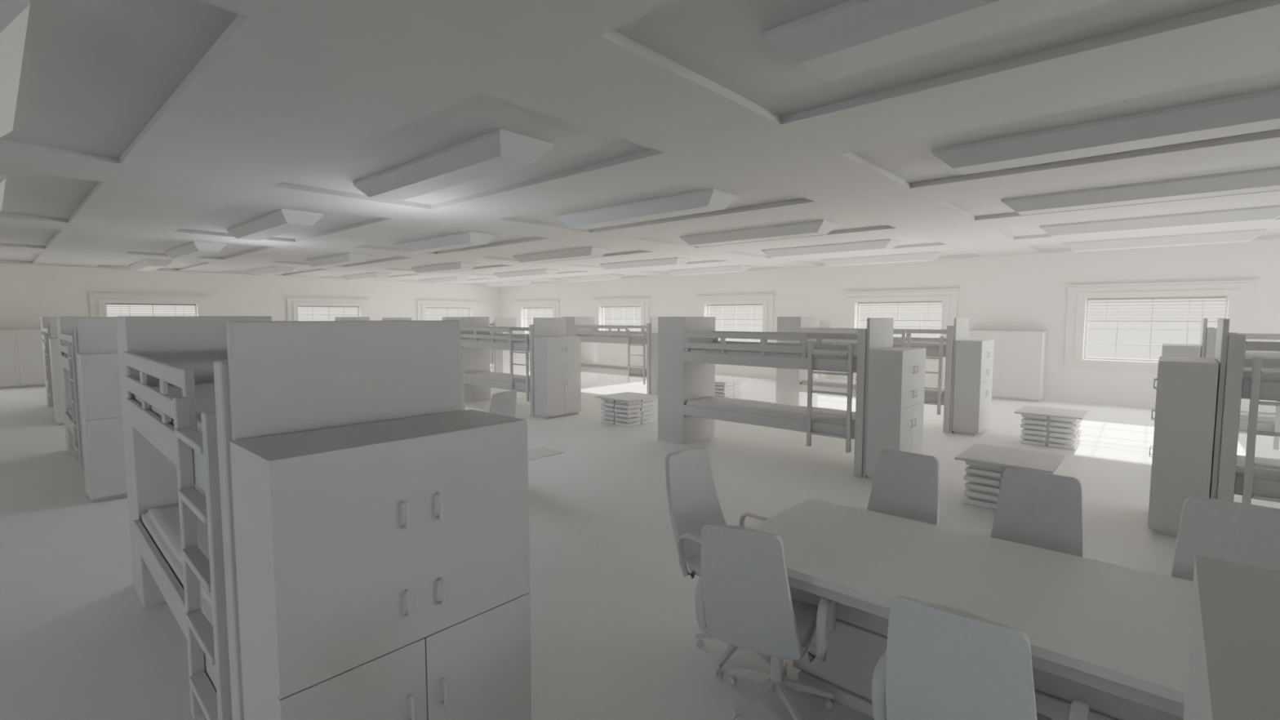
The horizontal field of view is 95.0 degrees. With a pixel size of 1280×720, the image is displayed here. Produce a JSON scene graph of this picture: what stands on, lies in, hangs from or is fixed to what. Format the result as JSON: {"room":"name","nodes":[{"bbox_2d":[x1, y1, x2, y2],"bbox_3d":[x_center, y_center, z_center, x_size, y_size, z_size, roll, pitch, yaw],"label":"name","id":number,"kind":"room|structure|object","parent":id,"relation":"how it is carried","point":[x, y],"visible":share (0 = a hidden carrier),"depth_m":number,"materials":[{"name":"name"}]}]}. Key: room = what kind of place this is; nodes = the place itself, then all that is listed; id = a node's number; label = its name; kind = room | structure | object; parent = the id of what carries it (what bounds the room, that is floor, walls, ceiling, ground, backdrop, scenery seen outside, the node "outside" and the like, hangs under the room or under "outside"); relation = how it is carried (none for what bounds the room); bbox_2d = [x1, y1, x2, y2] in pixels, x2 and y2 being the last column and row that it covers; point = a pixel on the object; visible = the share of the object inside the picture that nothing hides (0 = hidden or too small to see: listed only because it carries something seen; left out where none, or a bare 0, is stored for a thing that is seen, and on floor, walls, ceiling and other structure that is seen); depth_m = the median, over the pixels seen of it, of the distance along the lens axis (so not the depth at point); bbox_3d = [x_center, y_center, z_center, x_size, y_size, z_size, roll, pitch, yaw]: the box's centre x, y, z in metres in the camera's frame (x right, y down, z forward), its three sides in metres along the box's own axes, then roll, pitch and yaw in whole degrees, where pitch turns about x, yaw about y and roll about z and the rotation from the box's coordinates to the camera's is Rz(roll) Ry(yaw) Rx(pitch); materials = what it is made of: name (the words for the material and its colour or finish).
{"room":"dormitory room","nodes":[
{"label":"dormitory room","id":0,"kind":"room"},
{"bbox_2d":[0,262,499,354],"bbox_3d":[-12.814,-1.151,18.163,0.200,3.135,19.900,4,6,42],"label":"wall","id":1,"kind":"structure","parent":0,"point":[28,293],"depth_m":17.84,"materials":[{"name":"paint"}]},
{"bbox_2d":[87,293,211,316],"bbox_3d":[-13.918,-1.056,16.806,0.240,1.635,2.720,4,6,42],"label":"window","id":2,"kind":"structure","parent":1,"relation":"in","point":[98,301],"depth_m":16.59,"materials":[{"name":"white"}]},
{"bbox_2d":[106,302,195,315],"bbox_3d":[-13.940,-1.376,16.802,0.040,0.467,1.980,4,6,42],"label":"window blind","id":3,"kind":"object","parent":2,"relation":"attached to","point":[112,304],"visible":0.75,"depth_m":16.76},
{"bbox_2d":[284,297,370,320],"bbox_3d":[-10.740,-1.315,20.326,0.240,1.635,2.720,4,6,42],"label":"window","id":4,"kind":"structure","parent":1,"relation":"in","point":[292,303],"depth_m":20.05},
{"bbox_2d":[297,305,358,319],"bbox_3d":[-10.762,-1.634,20.323,0.040,0.467,1.980,4,6,42],"label":"window blind","id":5,"kind":"object","parent":4,"relation":"attached to","point":[349,307],"visible":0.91,"depth_m":20.28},
{"bbox_2d":[415,300,479,319],"bbox_3d":[-7.729,-1.560,23.661,0.240,1.635,2.720,4,6,42],"label":"window","id":6,"kind":"structure","parent":1,"relation":"in","point":[421,304],"depth_m":23.40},
{"bbox_2d":[425,306,469,319],"bbox_3d":[-7.751,-1.879,23.658,0.040,0.467,1.980,4,6,42],"label":"window blind","id":7,"kind":"object","parent":6,"relation":"attached to","point":[447,309],"visible":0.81,"depth_m":23.65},
{"bbox_2d":[0,0,1279,285],"bbox_3d":[-2.113,-2.031,8.437,29.000,0.155,20.300,4,6,42],"label":"ceiling","id":8,"kind":"structure","parent":0,"point":[143,129],"depth_m":4.10,"materials":[{"name":"paint"}]},
{"bbox_2d":[0,0,30,137],"bbox_3d":[-3.779,-1.548,3.231,2.600,0.155,0.500,4,6,42],"label":"ceiling light","id":9,"kind":"object","parent":8,"relation":"attached to","point":[14,14],"visible":1,"depth_m":2.89,"materials":[{"name":"ceramic"}]},
{"bbox_2d":[128,258,173,271],"bbox_3d":[-12.533,-2.412,14.997,2.600,0.155,0.500,4,6,42],"label":"ceiling light","id":10,"kind":"object","parent":8,"relation":"attached to","point":[146,264],"visible":0.93,"depth_m":14.36,"materials":[{"name":"ceramic"}]},
{"bbox_2d":[164,240,226,259],"bbox_3d":[-8.966,-2.177,11.794,2.600,0.155,0.500,4,6,42],"label":"ceiling light","id":11,"kind":"object","parent":8,"relation":"attached to","point":[193,250],"visible":1,"depth_m":11.26,"materials":[{"name":"ceramic"}]},
{"bbox_2d":[247,266,296,276],"bbox_3d":[-10.706,-2.561,17.020,2.600,0.155,0.500,4,6,42],"label":"ceiling light","id":12,"kind":"object","parent":8,"relation":"attached to","point":[273,270],"visible":0.96,"depth_m":16.50,"materials":[{"name":"ceramic"}]},
{"bbox_2d":[226,208,323,240],"bbox_3d":[-5.399,-1.942,8.591,2.600,0.155,0.500,4,6,42],"label":"ceiling light","id":13,"kind":"object","parent":8,"relation":"attached to","point":[281,221],"visible":1,"depth_m":8.11,"materials":[{"name":"ceramic"}]},
{"bbox_2d":[305,253,371,267],"bbox_3d":[-7.139,-2.326,13.817,2.600,0.155,0.500,4,6,42],"label":"ceiling light","id":14,"kind":"object","parent":8,"relation":"attached to","point":[348,258],"visible":1,"depth_m":13.36,"materials":[{"name":"ceramic"}]},
{"bbox_2d":[342,271,392,280],"bbox_3d":[-8.880,-2.709,19.044,2.600,0.155,0.500,4,6,42],"label":"ceiling light","id":15,"kind":"object","parent":8,"relation":"attached to","point":[372,275],"visible":0.89,"depth_m":18.58,"materials":[{"name":"ceramic"}]},
{"bbox_2d":[418,276,469,284],"bbox_3d":[-7.053,-2.858,21.067,2.600,0.155,0.500,4,6,42],"label":"ceiling light","id":16,"kind":"object","parent":8,"relation":"attached to","point":[447,279],"visible":0.93,"depth_m":20.75,"materials":[{"name":"ceramic"}]},
{"bbox_2d":[411,262,478,273],"bbox_3d":[-5.312,-2.474,15.840,2.600,0.155,0.500,4,6,42],"label":"ceiling light","id":17,"kind":"object","parent":8,"relation":"attached to","point":[456,266],"visible":1,"depth_m":15.45,"materials":[{"name":"ceramic"}]},
{"bbox_2d":[395,231,495,253],"bbox_3d":[-3.572,-2.091,10.614,2.600,0.155,0.500,4,6,42],"label":"ceiling light","id":18,"kind":"object","parent":8,"relation":"attached to","point":[466,239],"visible":1,"depth_m":10.22,"materials":[{"name":"ceramic"}]},
{"bbox_2d":[353,128,552,201],"bbox_3d":[-1.832,-1.707,5.387,2.600,0.155,0.500,4,6,42],"label":"ceiling light","id":19,"kind":"object","parent":8,"relation":"attached to","point":[500,150],"visible":1,"depth_m":4.95,"materials":[{"name":"plastic"}]},
{"bbox_2d":[483,280,533,286],"bbox_3d":[-5.226,-3.007,23.090,2.600,0.155,0.500,4,6,42],"label":"ceiling light","id":20,"kind":"object","parent":8,"relation":"attached to","point":[516,282],"visible":0.89,"depth_m":22.76,"materials":[{"name":"ceramic"}]},
{"bbox_2d":[493,268,559,278],"bbox_3d":[-3.486,-2.623,17.864,2.600,0.155,0.500,4,6,42],"label":"ceiling light","id":21,"kind":"object","parent":8,"relation":"attached to","point":[541,272],"visible":1,"depth_m":17.50,"materials":[{"name":"ceramic"}]},
{"bbox_2d":[513,246,609,263],"bbox_3d":[-1.745,-2.239,12.637,2.600,0.155,0.500,4,6,42],"label":"ceiling light","id":22,"kind":"object","parent":8,"relation":"attached to","point":[590,251],"visible":1,"depth_m":12.30,"materials":[{"name":"ceramic"}]},
{"bbox_2d":[560,273,623,282],"bbox_3d":[-1.659,-2.771,19.887,2.600,0.155,0.500,4,6,42],"label":"ceiling light","id":23,"kind":"object","parent":8,"relation":"attached to","point":[611,276],"visible":1,"depth_m":19.56,"materials":[{"name":"ceramic"}]},
{"bbox_2d":[600,257,690,270],"bbox_3d":[0.081,-2.388,14.661,2.600,0.155,0.500,4,6,42],"label":"ceiling light","id":24,"kind":"object","parent":8,"relation":"attached to","point":[673,261],"visible":1,"depth_m":14.36,"materials":[{"name":"ceramic"}]},
{"bbox_2d":[557,188,738,229],"bbox_3d":[-0.005,-1.855,7.411,2.600,0.155,0.500,4,6,42],"label":"ceiling light","id":25,"kind":"object","parent":8,"relation":"attached to","point":[708,200],"visible":1,"depth_m":7.07,"materials":[{"name":"plastic"}]},
{"bbox_2d":[666,264,751,275],"bbox_3d":[1.908,-2.536,16.684,2.600,0.155,0.500,4,6,42],"label":"ceiling light","id":26,"kind":"object","parent":8,"relation":"attached to","point":[730,268],"visible":1,"depth_m":16.41,"materials":[{"name":"ceramic"}]},
{"bbox_2d":[680,219,838,246],"bbox_3d":[1.822,-2.004,9.434,2.600,0.155,0.500,4,6,42],"label":"ceiling light","id":27,"kind":"object","parent":8,"relation":"attached to","point":[821,227],"visible":1,"depth_m":9.13,"materials":[{"name":"ceramic"}]},
{"bbox_2d":[761,238,900,257],"bbox_3d":[3.648,-2.152,11.457,2.600,0.155,0.500,4,6,42],"label":"ceiling light","id":28,"kind":"object","parent":8,"relation":"attached to","point":[881,244],"visible":1,"depth_m":11.18,"materials":[{"name":"ceramic"}]},
{"bbox_2d":[819,251,942,266],"bbox_3d":[5.475,-2.301,13.481,2.600,0.155,0.500,4,6,42],"label":"ceiling light","id":29,"kind":"object","parent":8,"relation":"attached to","point":[931,255],"visible":0.96,"depth_m":13.23,"materials":[{"name":"plastic"}]},
{"bbox_2d":[763,0,1115,81],"bbox_3d":[1.735,-1.471,2.184,2.600,0.155,0.500,4,6,42],"label":"ceiling light","id":30,"kind":"object","parent":8,"relation":"attached to","point":[851,37],"visible":1,"depth_m":2.59,"materials":[{"name":"ceramic"}]},
{"bbox_2d":[931,88,1279,174],"bbox_3d":[3.562,-1.620,4.207,2.600,0.155,0.500,4,6,42],"label":"ceiling light","id":31,"kind":"object","parent":8,"relation":"attached to","point":[1257,112],"visible":1,"depth_m":4.13,"materials":[{"name":"ceramic"}]},
{"bbox_2d":[1001,166,1279,215],"bbox_3d":[5.389,-1.769,6.231,2.600,0.155,0.500,4,6,42],"label":"ceiling light","id":32,"kind":"object","parent":8,"relation":"attached to","point":[1263,180],"visible":1,"depth_m":6.08,"materials":[{"name":"ceramic"}]},
{"bbox_2d":[1039,204,1279,237],"bbox_3d":[7.215,-1.917,8.254,2.600,0.155,0.500,4,6,42],"label":"ceiling light","id":33,"kind":"object","parent":8,"relation":"attached to","point":[1267,213],"visible":1,"depth_m":8.01,"materials":[{"name":"ceramic"}]},
{"bbox_2d":[1063,228,1266,252],"bbox_3d":[9.042,-2.066,10.277,2.600,0.155,0.500,4,6,42],"label":"ceiling light","id":34,"kind":"object","parent":8,"relation":"attached to","point":[1237,236],"visible":1,"depth_m":10.04,"materials":[{"name":"ceramic"}]},
{"bbox_2d":[0,359,1279,719],"bbox_3d":[-2.113,1.168,8.672,29.000,0.100,20.300,4,6,42],"label":"floor","id":35,"kind":"structure","parent":0,"point":[615,625],"depth_m":4.45,"materials":[{"name":"plastic"}]},
{"bbox_2d":[0,328,44,388],"bbox_3d":[-15.518,-0.048,14.647,0.522,1.450,1.470,4,6,42],"label":"cabinet","id":36,"kind":"object","parent":35,"relation":"on","point":[21,352],"visible":0.7,"depth_m":14.52,"materials":[{"name":"laminate"}]},
{"bbox_2d":[40,316,57,422],"bbox_3d":[-10.521,0.073,10.912,2.990,1.755,0.823,4,6,42],"label":"bunk bed","id":37,"kind":"object","parent":35,"relation":"on","point":[49,328],"visible":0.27,"depth_m":10.01,"materials":[{"name":"paint"}]},
{"bbox_2d":[48,337,64,425],"bbox_3d":[-9.265,0.333,9.802,0.369,1.400,0.775,4,6,42],"label":"cabinet","id":38,"kind":"object","parent":35,"relation":"on","point":[53,342],"visible":0.05,"depth_m":9.45,"materials":[{"name":"laminate"}]},
{"bbox_2d":[57,316,117,495],"bbox_3d":[-6.255,0.365,6.947,2.990,1.755,0.823,4,6,42],"label":"bunk bed","id":39,"kind":"object","parent":35,"relation":"on","point":[76,335],"visible":0.32,"depth_m":5.82,"materials":[{"name":"paint"}]},
{"bbox_2d":[76,351,127,502],"bbox_3d":[-4.999,0.624,5.838,0.369,1.400,0.775,4,6,42],"label":"cabinet","id":40,"kind":"object","parent":35,"relation":"on","point":[99,378],"visible":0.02,"depth_m":5.54,"materials":[{"name":"laminate"}]},
{"bbox_2d":[115,315,464,719],"bbox_3d":[-2.007,0.654,3.009,2.990,1.755,0.823,4,6,43],"label":"bunk bed","id":41,"kind":"object","parent":35,"relation":"on","point":[191,386],"visible":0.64,"depth_m":2.06,"materials":[{"name":"paint"}]},
{"bbox_2d":[334,316,412,320],"bbox_3d":[-7.024,-0.255,15.381,2.990,1.755,0.823,4,6,42],"label":"bunk bed","id":42,"kind":"object","parent":35,"relation":"on","point":[336,318],"visible":0.02,"depth_m":15.87,"materials":[{"name":"paint"}]},
{"bbox_2d":[229,408,531,719],"bbox_3d":[-0.762,0.915,1.872,0.369,1.400,0.775,4,6,42],"label":"cabinet","id":43,"kind":"object","parent":35,"relation":"on","point":[383,567],"visible":1,"depth_m":1.68,"materials":[{"name":"laminate"}]},
{"bbox_2d":[441,316,516,372],"bbox_3d":[-4.965,-0.444,17.960,2.990,1.755,0.823,4,6,42],"label":"bunk bed","id":44,"kind":"object","parent":35,"relation":"on","point":[499,322],"visible":0.11,"depth_m":16.82,"materials":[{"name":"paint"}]},
{"bbox_2d":[488,390,516,417],"bbox_3d":[-1.626,0.802,6.083,0.684,1.008,0.530,3,5,32],"label":"office chair","id":45,"kind":"object","parent":35,"relation":"on","point":[504,402],"visible":0.21,"depth_m":5.88,"materials":[{"name":"fabric"}]},
{"bbox_2d":[445,316,566,417],"bbox_3d":[-2.699,0.030,11.497,2.990,1.755,0.823,4,6,42],"label":"bunk bed","id":46,"kind":"object","parent":35,"relation":"on","point":[477,340],"visible":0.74,"depth_m":11.23,"materials":[{"name":"paint"}]},
{"bbox_2d":[495,330,525,375],"bbox_3d":[-3.709,-0.185,16.851,0.369,1.400,0.775,4,6,42],"label":"cabinet","id":47,"kind":"object","parent":35,"relation":"on","point":[502,357],"visible":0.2,"depth_m":16.66,"materials":[{"name":"laminate"}]},
{"bbox_2d":[528,447,564,460],"bbox_3d":[-1.344,1.199,7.508,0.440,0.008,0.600,4,6,42],"label":"floor mat","id":48,"kind":"object","parent":35,"relation":"on","point":[540,452],"visible":0.52,"depth_m":7.55,"materials":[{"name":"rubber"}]},
{"bbox_2d":[533,336,581,418],"bbox_3d":[-1.443,0.290,10.388,0.369,1.400,0.775,4,6,42],"label":"cabinet","id":49,"kind":"object","parent":35,"relation":"on","point":[557,359],"visible":1,"depth_m":10.19,"materials":[{"name":"laminate"}]},
{"bbox_2d":[562,316,657,394],"bbox_3d":[-0.617,-0.157,14.057,2.990,1.755,0.823,4,6,42],"label":"bunk bed","id":50,"kind":"object","parent":35,"relation":"on","point":[585,327],"visible":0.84,"depth_m":13.83,"materials":[{"name":"paint"}]},
{"bbox_2d":[594,391,657,426],"bbox_3d":[-0.202,0.815,9.755,0.760,0.445,0.800,4,6,42],"label":"coffee table","id":51,"kind":"object","parent":35,"relation":"on","point":[625,409],"visible":1,"depth_m":9.56,"materials":[{"name":"laminate"}]},
{"bbox_2d":[600,405,653,413],"bbox_3d":[-0.211,0.793,9.751,0.620,0.048,0.650,4,6,42],"label":"shelf","id":52,"kind":"object","parent":51,"relation":"attached to","point":[607,409],"depth_m":9.56,"materials":[{"name":"laminate"}]},
{"bbox_2d":[600,418,653,426],"bbox_3d":[-0.206,1.013,9.767,0.620,0.048,0.650,4,6,42],"label":"shelf","id":53,"kind":"object","parent":51,"relation":"attached to","point":[611,421],"depth_m":9.54,"materials":[{"name":"laminate"}]},
{"bbox_2d":[600,401,654,408],"bbox_3d":[-0.202,0.720,9.742,0.620,0.048,0.650,4,6,42],"label":"shelf","id":54,"kind":"object","parent":51,"relation":"attached to","point":[608,405],"depth_m":9.55,"materials":[{"name":"laminate"}]},
{"bbox_2d":[600,414,654,422],"bbox_3d":[-0.205,0.940,9.763,0.620,0.048,0.650,4,6,42],"label":"shelf","id":55,"kind":"object","parent":51,"relation":"attached to","point":[607,418],"depth_m":9.56,"materials":[{"name":"laminate"}]},
{"bbox_2d":[601,397,654,404],"bbox_3d":[-0.197,0.646,9.748,0.620,0.048,0.650,4,6,42],"label":"shelf","id":56,"kind":"object","parent":51,"relation":"attached to","point":[648,401],"depth_m":9.54,"materials":[{"name":"laminate"}]},
{"bbox_2d":[601,409,654,417],"bbox_3d":[-0.196,0.867,9.755,0.620,0.048,0.650,4,6,42],"label":"shelf","id":57,"kind":"object","parent":51,"relation":"attached to","point":[607,413],"depth_m":9.56,"materials":[{"name":"laminate"}]},
{"bbox_2d":[651,333,657,395],"bbox_3d":[0.639,0.102,12.947,0.369,1.400,0.775,4,6,42],"label":"cabinet","id":58,"kind":"object","parent":35,"relation":"on","point":[654,335],"visible":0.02,"depth_m":12.71,"materials":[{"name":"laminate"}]},
{"bbox_2d":[665,447,770,677],"bbox_3d":[0.473,1.023,3.077,0.530,1.008,0.684,-4,6,-41],"label":"office chair","id":59,"kind":"object","parent":35,"relation":"on","point":[693,502],"visible":0.45,"depth_m":3.21,"materials":[{"name":"plastic"}]},
{"bbox_2d":[715,377,746,399],"bbox_3d":[1.697,0.630,12.276,0.760,0.445,0.800,4,6,42],"label":"coffee table","id":60,"kind":"object","parent":35,"relation":"on","point":[725,387],"visible":0.61,"depth_m":12.01,"materials":[{"name":"laminate"}]},
{"bbox_2d":[715,391,742,396],"bbox_3d":[1.704,0.682,12.277,0.620,0.048,0.650,4,6,42],"label":"shelf","id":61,"kind":"object","parent":60,"relation":"attached to","point":[717,393],"depth_m":12.00,"materials":[{"name":"laminate"}]},
{"bbox_2d":[694,523,836,719],"bbox_3d":[0.538,1.066,2.468,0.530,1.010,0.850,2,5,27],"label":"office chair","id":62,"kind":"object","parent":35,"relation":"on","point":[743,592],"visible":0.98,"depth_m":2.19,"materials":[{"name":"fabric"}]},
{"bbox_2d":[657,316,893,478],"bbox_3d":[1.585,0.318,7.583,2.990,1.755,0.823,4,6,42],"label":"bunk bed","id":63,"kind":"object","parent":35,"relation":"on","point":[690,348],"visible":0.9,"depth_m":7.38,"materials":[{"name":"paint"}]},
{"bbox_2d":[772,328,830,380],"bbox_3d":[4.332,-0.132,15.791,1.470,1.450,0.522,4,6,42],"label":"cabinet","id":64,"kind":"object","parent":35,"relation":"on","point":[775,330],"visible":0.13,"depth_m":15.99,"materials":[{"name":"laminate"}]},
{"bbox_2d":[775,316,968,433],"bbox_3d":[3.841,0.137,10.053,2.990,1.755,0.823,4,6,42],"label":"bunk bed","id":65,"kind":"object","parent":35,"relation":"on","point":[791,386],"visible":0.41,"depth_m":9.82,"materials":[{"name":"paint"}]},
{"bbox_2d":[865,346,925,479],"bbox_3d":[2.841,0.577,6.473,0.369,1.400,0.775,4,6,42],"label":"cabinet","id":66,"kind":"object","parent":35,"relation":"on","point":[896,375],"visible":0.94,"depth_m":6.23,"materials":[{"name":"laminate"}]},
{"bbox_2d":[866,448,939,525],"bbox_3d":[1.257,1.027,3.019,0.530,1.008,0.684,4,6,42],"label":"office chair","id":67,"kind":"object","parent":35,"relation":"on","point":[905,485],"visible":0.22,"depth_m":3.19,"materials":[{"name":"fabric"}]},
{"bbox_2d":[749,497,1192,719],"bbox_3d":[1.424,1.214,2.237,2.120,0.750,0.920,4,6,42],"label":"meeting table","id":68,"kind":"object","parent":35,"relation":"on","point":[1112,638],"visible":0.56,"depth_m":2.20,"materials":[{"name":"laminate"}]},
{"bbox_2d":[952,338,994,435],"bbox_3d":[5.098,0.396,8.943,0.369,1.400,0.775,4,6,42],"label":"cabinet","id":69,"kind":"object","parent":35,"relation":"on","point":[974,358],"visible":1,"depth_m":8.69,"materials":[{"name":"laminate"}]},
{"bbox_2d":[871,595,1089,719],"bbox_3d":[1.010,1.119,1.771,0.530,1.008,0.684,4,5,40],"label":"office chair","id":70,"kind":"object","parent":35,"relation":"on","point":[939,662],"visible":1,"depth_m":1.51,"materials":[{"name":"plastic"}]},
{"bbox_2d":[968,330,1047,401],"bbox_3d":[7.824,0.099,12.654,1.470,1.450,0.522,4,6,42],"label":"cabinet","id":71,"kind":"object","parent":35,"relation":"on","point":[1019,356],"visible":0.81,"depth_m":12.29,"materials":[{"name":"laminate"}]},
{"bbox_2d":[954,443,1065,509],"bbox_3d":[3.489,1.125,5.541,0.760,0.445,0.800,4,6,42],"label":"coffee table","id":72,"kind":"object","parent":35,"relation":"on","point":[987,464],"visible":0.51,"depth_m":5.43,"materials":[{"name":"laminate"}]},
{"bbox_2d":[963,496,996,509],"bbox_3d":[3.485,1.323,5.553,0.620,0.048,0.650,4,6,42],"label":"shelf","id":73,"kind":"object","parent":72,"relation":"attached to","point":[967,500],"depth_m":5.43,"materials":[{"name":"laminate"}]},
{"bbox_2d":[963,488,998,501],"bbox_3d":[3.486,1.249,5.550,0.620,0.048,0.650,4,6,42],"label":"shelf","id":74,"kind":"object","parent":72,"relation":"attached to","point":[971,494],"depth_m":5.44,"materials":[{"name":"laminate"}]},
{"bbox_2d":[964,480,999,493],"bbox_3d":[3.495,1.176,5.542,0.620,0.048,0.650,4,6,42],"label":"shelf","id":75,"kind":"object","parent":72,"relation":"attached to","point":[971,486],"depth_m":5.43,"materials":[{"name":"laminate"}]},
{"bbox_2d":[964,465,1002,478],"bbox_3d":[3.489,1.030,5.528,0.620,0.048,0.650,4,6,42],"label":"shelf","id":76,"kind":"object","parent":72,"relation":"attached to","point":[973,471],"depth_m":5.41,"materials":[{"name":"laminate"}]},
{"bbox_2d":[964,461,1018,469],"bbox_3d":[3.494,0.956,5.534,0.620,0.048,0.650,4,6,42],"label":"shelf","id":77,"kind":"object","parent":72,"relation":"attached to","point":[972,465],"depth_m":5.42,"materials":[{"name":"laminate"}]},
{"bbox_2d":[963,472,1053,485],"bbox_3d":[3.479,1.103,5.537,0.620,0.048,0.650,4,6,42],"label":"shelf","id":78,"kind":"object","parent":72,"relation":"attached to","point":[971,478],"depth_m":5.42,"materials":[{"name":"laminate"}]},
{"bbox_2d":[990,468,1084,557],"bbox_3d":[1.704,1.058,2.604,0.530,1.008,0.684,4,6,42],"label":"office chair","id":79,"kind":"object","parent":35,"relation":"on","point":[1039,509],"visible":0.29,"depth_m":2.78,"materials":[{"name":"fabric"}]},
{"bbox_2d":[1013,405,1088,449],"bbox_3d":[5.716,0.933,8.157,0.760,0.445,0.800,4,6,42],"label":"coffee table","id":80,"kind":"object","parent":35,"relation":"on","point":[1051,427],"visible":1,"depth_m":7.95,"materials":[{"name":"laminate"}]},
{"bbox_2d":[1021,413,1078,422],"bbox_3d":[5.722,0.764,8.151,0.620,0.048,0.650,4,6,42],"label":"shelf","id":81,"kind":"object","parent":80,"relation":"attached to","point":[1026,417],"depth_m":7.92,"materials":[{"name":"laminate"}]},
{"bbox_2d":[1019,433,1080,444],"bbox_3d":[5.714,1.057,8.166,0.620,0.048,0.650,4,6,42],"label":"shelf","id":82,"kind":"object","parent":80,"relation":"attached to","point":[1031,437],"depth_m":7.96,"materials":[{"name":"laminate"}]},
{"bbox_2d":[1019,438,1080,449],"bbox_3d":[5.713,1.131,8.169,0.620,0.048,0.650,4,6,42],"label":"shelf","id":83,"kind":"object","parent":80,"relation":"attached to","point":[1024,441],"depth_m":7.95,"materials":[{"name":"laminate"}]},
{"bbox_2d":[1020,422,1080,433],"bbox_3d":[5.707,0.911,8.154,0.620,0.048,0.650,4,6,42],"label":"shelf","id":84,"kind":"object","parent":80,"relation":"attached to","point":[1032,427],"depth_m":7.94,"materials":[{"name":"laminate"}]},
{"bbox_2d":[1021,427,1081,439],"bbox_3d":[5.723,0.984,8.158,0.620,0.048,0.650,4,6,42],"label":"shelf","id":85,"kind":"object","parent":80,"relation":"attached to","point":[1028,432],"depth_m":7.95,"materials":[{"name":"laminate"}]},
{"bbox_2d":[1021,417,1082,427],"bbox_3d":[5.717,0.838,8.145,0.620,0.048,0.650,4,6,42],"label":"shelf","id":86,"kind":"object","parent":80,"relation":"attached to","point":[1027,421],"depth_m":7.94,"materials":[{"name":"laminate"}]},
{"bbox_2d":[1161,343,1200,357],"bbox_3d":[6.785,0.507,7.428,0.369,1.400,0.775,4,6,42],"label":"cabinet","id":87,"kind":"object","parent":35,"relation":"on","point":[1190,350],"visible":0.02,"depth_m":7.10,"materials":[{"name":"laminate"}]},
{"bbox_2d":[1147,355,1218,537],"bbox_3d":[4.503,0.693,4.900,0.369,1.400,0.775,4,6,42],"label":"cabinet","id":88,"kind":"object","parent":35,"relation":"on","point":[1186,393],"visible":1,"depth_m":4.61,"materials":[{"name":"laminate"}]},
{"bbox_2d":[1170,496,1279,581],"bbox_3d":[2.181,1.091,2.149,0.530,1.008,0.684,4,6,42],"label":"office chair","id":89,"kind":"object","parent":35,"relation":"on","point":[1247,534],"visible":0.23,"depth_m":2.36,"materials":[{"name":"fabric"}]},
{"bbox_2d":[1182,554,1279,719],"bbox_3d":[0.679,1.014,0.523,0.369,1.400,0.775,4,6,42],"label":"cabinet","id":90,"kind":"object","parent":35,"relation":"on","point":[1233,662],"visible":1,"depth_m":0.66,"materials":[{"name":"laminate"}]},
{"bbox_2d":[1199,317,1279,449],"bbox_3d":[8.036,0.413,6.286,2.990,1.755,0.823,4,6,42],"label":"bunk bed","id":91,"kind":"object","parent":35,"relation":"on","point":[1268,421],"visible":0.36,"depth_m":6.80,"materials":[{"name":"paint"}]},
{"bbox_2d":[1208,318,1279,504],"bbox_3d":[5.754,0.599,3.759,2.990,1.755,0.823,4,6,42],"label":"bunk bed","id":92,"kind":"object","parent":35,"relation":"on","point":[1249,476],"visible":0.88,"depth_m":4.40,"materials":[{"name":"paint"}]},
{"bbox_2d":[499,239,1279,411],"bbox_3d":[4.612,-0.992,16.002,29.000,3.135,0.200,4,6,42],"label":"wall","id":93,"kind":"structure","parent":0,"point":[1015,292],"depth_m":12.90,"materials":[{"name":"paint"}]},
{"bbox_2d":[515,300,559,333],"bbox_3d":[-4.106,-1.563,23.709,2.720,1.635,0.240,4,6,42],"label":"window","id":94,"kind":"structure","parent":93,"relation":"in","point":[554,304],"depth_m":23.73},
{"bbox_2d":[591,297,649,346],"bbox_3d":[-0.665,-1.336,20.620,2.720,1.635,0.240,4,6,42],"label":"window","id":95,"kind":"structure","parent":93,"relation":"in","point":[643,303],"depth_m":20.48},
{"bbox_2d":[601,306,640,319],"bbox_3d":[-0.645,-1.656,20.619,1.980,0.467,0.040,4,6,42],"label":"window blind","id":96,"kind":"object","parent":95,"relation":"attached to","point":[607,307],"visible":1,"depth_m":20.68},
{"bbox_2d":[694,293,775,342],"bbox_3d":[2.805,-1.107,17.503,2.720,1.635,0.240,4,6,42],"label":"window","id":97,"kind":"structure","parent":93,"relation":"in","point":[766,300],"depth_m":17.17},
{"bbox_2d":[706,303,762,319],"bbox_3d":[2.825,-1.427,17.502,1.980,0.467,0.040,4,6,42],"label":"window blind","id":98,"kind":"object","parent":97,"relation":"attached to","point":[715,305],"visible":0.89,"depth_m":17.45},
{"bbox_2d":[528,356,1155,408],"bbox_3d":[4.540,0.527,16.034,28.600,0.100,0.015,4,6,42],"label":"baseboard","id":99,"kind":"structure","parent":93,"relation":"attached to","point":[1148,405],"depth_m":12.01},
{"bbox_2d":[841,288,959,359],"bbox_3d":[6.298,-0.877,14.367,2.720,1.635,0.240,4,6,42],"label":"window","id":100,"kind":"structure","parent":93,"relation":"in","point":[948,297],"depth_m":14.15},
{"bbox_2d":[857,300,942,320],"bbox_3d":[6.318,-1.197,14.366,1.980,0.467,0.040,4,6,42],"label":"window blind","id":101,"kind":"object","parent":100,"relation":"attached to","point":[940,301],"visible":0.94,"depth_m":14.29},
{"bbox_2d":[1064,280,1257,368],"bbox_3d":[9.791,-0.647,11.230,2.720,1.635,0.240,4,6,42],"label":"window","id":102,"kind":"structure","parent":93,"relation":"in","point":[1238,294],"depth_m":11.30,"materials":[{"name":"white"}]},
{"bbox_2d":[1087,296,1226,321],"bbox_3d":[9.811,-0.967,11.229,1.980,0.467,0.040,4,6,42],"label":"window blind","id":103,"kind":"object","parent":102,"relation":"attached to","point":[1182,297],"visible":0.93,"depth_m":11.17,"materials":[{"name":"plastic"}]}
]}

